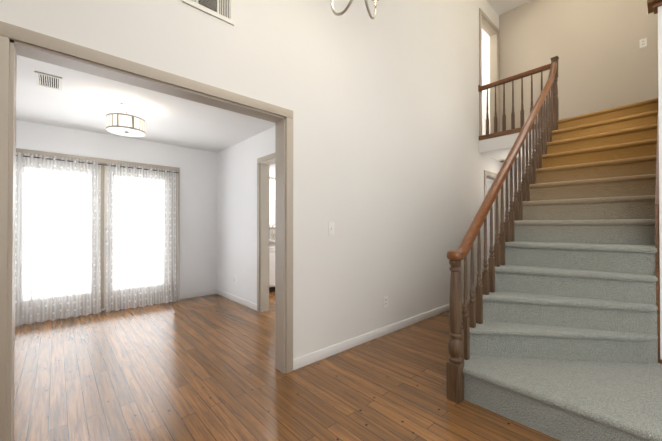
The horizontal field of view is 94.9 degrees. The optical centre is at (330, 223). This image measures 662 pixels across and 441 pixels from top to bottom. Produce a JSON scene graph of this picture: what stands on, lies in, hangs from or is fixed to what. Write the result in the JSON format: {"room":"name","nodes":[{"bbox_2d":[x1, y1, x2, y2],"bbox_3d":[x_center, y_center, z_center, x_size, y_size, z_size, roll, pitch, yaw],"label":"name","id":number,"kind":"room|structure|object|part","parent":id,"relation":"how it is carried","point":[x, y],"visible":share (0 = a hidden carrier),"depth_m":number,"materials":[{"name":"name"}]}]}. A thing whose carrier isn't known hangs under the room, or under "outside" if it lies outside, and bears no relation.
{"room":"entrance hall","nodes":[
{"label":"entrance hall","id":0,"kind":"room"},
{"bbox_2d":[16,120,274,293],"bbox_3d":[-2.134,-0.017,5.192,5.990,2.440,0.140,0,-1,-42],"label":"wall","id":1,"kind":"structure","parent":0,"point":[198,227],"depth_m":4.89,"materials":[{"name":"white paint"}]},
{"bbox_2d":[16,160,172,315],"bbox_3d":[-3.164,0.184,4.205,1.798,2.001,0.112,0,-1,-42],"label":"french door","id":2,"kind":"structure","parent":1,"relation":"in","point":[103,201],"depth_m":4.22,"materials":[{"name":"beige paint"}]},
{"bbox_2d":[15,152,179,325],"bbox_3d":[-3.085,0.172,4.118,1.920,2.040,0.131,0,-1,-42],"label":"curtains","id":3,"kind":"object","parent":1,"relation":"hanging from","point":[154,225],"visible":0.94,"depth_m":4.03,"materials":[{"name":"white fabric"}]},
{"bbox_2d":[16,148,179,274],"bbox_3d":[-3.186,0.149,4.229,1.960,2.095,0.158,0,-1,-42],"label":"door frame","id":4,"kind":"structure","parent":1,"relation":"attached to","point":[102,161],"depth_m":4.24,"materials":[{"name":"beige paint"}]},
{"bbox_2d":[180,289,215,298],"bbox_3d":[-2.200,1.159,5.019,0.570,0.085,0.016,0,-1,-42],"label":"baseboard","id":5,"kind":"structure","parent":1,"relation":"attached to","point":[207,292],"depth_m":5.01,"materials":[{"name":"grey paint"}]},
{"bbox_2d":[269,174,274,226],"bbox_3d":[-1.159,-0.451,6.017,1.060,1.040,0.155,0,-1,-42],"label":"window","id":6,"kind":"structure","parent":1,"relation":"in","point":[271,201],"depth_m":6.08,"materials":[{"name":"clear glass"}]},
{"bbox_2d":[16,55,275,151],"bbox_3d":[-1.112,-1.305,4.068,5.990,0.120,3.190,0,-1,-42],"label":"ceiling","id":7,"kind":"structure","parent":0,"point":[83,101],"depth_m":3.35,"materials":[{"name":"white paint"}]},
{"bbox_2d":[35,71,61,90],"bbox_3d":[-2.473,-1.248,2.665,0.170,0.010,0.310,0,-1,-42],"label":"ceiling vent","id":8,"kind":"object","parent":7,"relation":"in","point":[48,81],"visible":0.98,"depth_m":2.65,"materials":[{"name":"metal"}]},
{"bbox_2d":[106,103,145,136],"bbox_3d":[-2.148,-1.099,3.193,0.348,0.303,0.348,0,-1,-42],"label":"drum ceiling light","id":9,"kind":"object","parent":7,"relation":"hanging from","point":[126,124],"visible":1,"depth_m":3.10,"materials":[{"name":"silver metal"}]},
{"bbox_2d":[217,126,274,303],"bbox_3d":[-0.898,-0.024,4.158,0.120,2.440,3.050,0,-1,-42],"label":"wall","id":10,"kind":"structure","parent":0,"point":[237,210],"depth_m":4.61,"materials":[{"name":"white paint"}]},
{"bbox_2d":[216,289,256,310],"bbox_3d":[-1.489,1.157,4.706,0.013,0.085,1.435,0,-1,-42],"label":"baseboard","id":11,"kind":"structure","parent":10,"relation":"attached to","point":[249,304],"depth_m":4.62,"materials":[{"name":"grey paint"}]},
{"bbox_2d":[257,153,274,311],"bbox_3d":[-0.637,0.147,3.868,0.156,2.095,0.960,0,-1,-42],"label":"door frame","id":12,"kind":"structure","parent":10,"relation":"attached to","point":[264,162],"depth_m":4.15,"materials":[{"name":"beige paint"}]},
{"bbox_2d":[0,0,508,358],"bbox_3d":[0.208,-1.312,3.030,8.820,5.000,0.120,0,-1,-42],"label":"wall","id":13,"kind":"structure","parent":0,"point":[391,163],"depth_m":2.95,"materials":[{"name":"white paint"}]},
{"bbox_2d":[0,21,292,440],"bbox_3d":[-0.970,0.131,1.960,1.650,2.100,0.160,0,-1,-42],"label":"door frame","id":14,"kind":"structure","parent":13,"relation":"attached to","point":[73,56],"depth_m":1.64,"materials":[{"name":"beige paint"}]},
{"bbox_2d":[182,0,233,25],"bbox_3d":[-0.809,-1.509,2.024,0.340,0.220,0.012,0,-1,-42],"label":"air vent","id":15,"kind":"object","parent":13,"relation":"in","point":[223,10],"visible":1,"depth_m":2.06,"materials":[{"name":"metal"}]},
{"bbox_2d":[328,222,333,234],"bbox_3d":[0.006,0.041,2.748,0.070,0.115,0.013,0,-1,-42],"label":"light switch","id":16,"kind":"object","parent":13,"relation":"attached to","point":[330,228],"visible":1,"depth_m":2.74,"materials":[{"name":"plastic"}]},
{"bbox_2d":[293,294,475,369],"bbox_3d":[1.117,1.151,3.745,3.850,0.085,0.013,0,-1,-42],"label":"baseboard","id":17,"kind":"structure","parent":13,"relation":"attached to","point":[307,359],"depth_m":3.00,"materials":[{"name":"white paint"}]},
{"bbox_2d":[384,296,387,307],"bbox_3d":[0.590,0.840,3.273,0.070,0.115,0.006,0,-1,-42],"label":"outlet","id":18,"kind":"object","parent":13,"relation":"attached to","point":[386,301],"visible":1,"depth_m":3.28,"materials":[{"name":"plastic"}]},
{"bbox_2d":[479,8,499,135],"bbox_3d":[2.693,-2.464,5.270,0.860,2.095,0.140,0,-1,-42],"label":"door frame","id":19,"kind":"structure","parent":13,"relation":"attached to","point":[489,27],"depth_m":5.47,"materials":[{"name":"beige paint"}]},
{"bbox_2d":[484,170,503,244],"bbox_3d":[2.827,0.157,5.372,0.860,2.095,0.140,0,-1,-42],"label":"door frame","id":20,"kind":"structure","parent":13,"relation":"attached to","point":[489,175],"depth_m":5.58,"materials":[{"name":"beige paint"}]},
{"bbox_2d":[14,292,559,440],"bbox_3d":[-0.318,1.253,3.656,9.500,0.120,9.900,0,-1,-42],"label":"floor","id":21,"kind":"structure","parent":0,"point":[201,368],"depth_m":2.24,"materials":[{"name":"brown wood"}]},
{"bbox_2d":[269,224,274,292],"bbox_3d":[-0.584,0.605,6.073,2.258,1.209,0.618,0,-1,-42],"label":"cabinet","id":22,"kind":"object","parent":21,"relation":"on","point":[272,259],"depth_m":5.31,"materials":[{"name":"white wood"}]},
{"bbox_2d":[446,0,661,440],"bbox_3d":[2.812,-0.763,2.795,4.019,3.900,3.708,0,-1,-42],"label":"staircase","id":23,"kind":"structure","parent":21,"relation":"on","point":[556,334],"depth_m":2.29,"materials":[{"name":"carpet"}]},
{"bbox_3d":[1.645,-1.004,3.480,3.201,2.508,1.131,0,-1,-42],"label":"handrail","id":24,"kind":"part","parent":23,"relation":"part of","materials":[{"name":"brown wood"}]},
{"bbox_3d":[3.271,-0.876,2.437,2.018,3.679,0.950,0,-1,-42],"label":"wall skirt trim","id":25,"kind":"part","parent":23,"relation":"part of","materials":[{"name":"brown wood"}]},
{"bbox_2d":[482,29,493,267],"bbox_3d":[2.194,-1.340,6.129,1.720,5.100,1.820,0,-1,-42],"label":"wall","id":26,"kind":"structure","parent":0,"point":[485,58],"depth_m":6.18,"materials":[{"name":"white paint"}]},
{"bbox_2d":[487,0,530,15],"bbox_3d":[1.463,-3.882,1.567,8.940,0.120,4.000,0,-1,-42],"label":"ceiling","id":27,"kind":"structure","parent":0,"point":[500,7],"depth_m":5.26,"materials":[{"name":"white paint"}]},
{"bbox_2d":[331,0,377,18],"bbox_3d":[0.164,-2.572,1.830,0.547,2.494,0.527,0,-1,-42],"label":"chandelier","id":28,"kind":"object","parent":27,"relation":"hanging from","point":[348,6],"visible":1,"depth_m":1.94,"materials":[{"name":"silver metal"}]},
{"bbox_2d":[479,124,543,163],"bbox_3d":[3.581,-1.286,4.642,1.412,0.270,2.005,0,-1,-42],"label":"landing","id":29,"kind":"object","parent":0,"point":[497,146],"visible":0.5,"depth_m":4.75,"materials":[{"name":"white paint"}]},
{"bbox_2d":[509,162,528,208],"bbox_3d":[4.150,0.028,5.146,0.120,2.350,2.005,0,-1,-42],"label":"wall","id":30,"kind":"structure","parent":0,"point":[513,180],"depth_m":5.80,"materials":[{"name":"white paint"}]},
{"bbox_2d":[499,0,657,161],"bbox_3d":[3.778,-2.474,4.829,0.120,2.650,2.005,0,-1,-42],"label":"wall","id":31,"kind":"structure","parent":0,"point":[605,61],"depth_m":4.67,"materials":[{"name":"beige paint"}]},
{"bbox_2d":[639,38,646,47],"bbox_3d":[4.285,-2.484,4.171,0.006,0.115,0.070,0,-1,-42],"label":"light switch","id":32,"kind":"object","parent":31,"relation":"attached to","point":[643,42],"visible":1,"depth_m":4.17,"materials":[{"name":"plastic"}]},
{"bbox_2d":[658,6,661,358],"bbox_3d":[4.198,-1.426,2.587,3.490,4.778,1.875,0,-1,-42],"label":"wall","id":33,"kind":"structure","parent":0,"point":[660,104],"depth_m":2.10,"materials":[{"name":"white paint"}]},
{"label":"outside","id":34,"kind":"structure","parent":0,"visible":0},
{"bbox_2d":[25,172,161,294],"bbox_3d":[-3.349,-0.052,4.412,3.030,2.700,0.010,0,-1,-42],"label":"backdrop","id":35,"kind":"structure","parent":34,"point":[88,240],"depth_m":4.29,"materials":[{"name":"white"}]}
]}

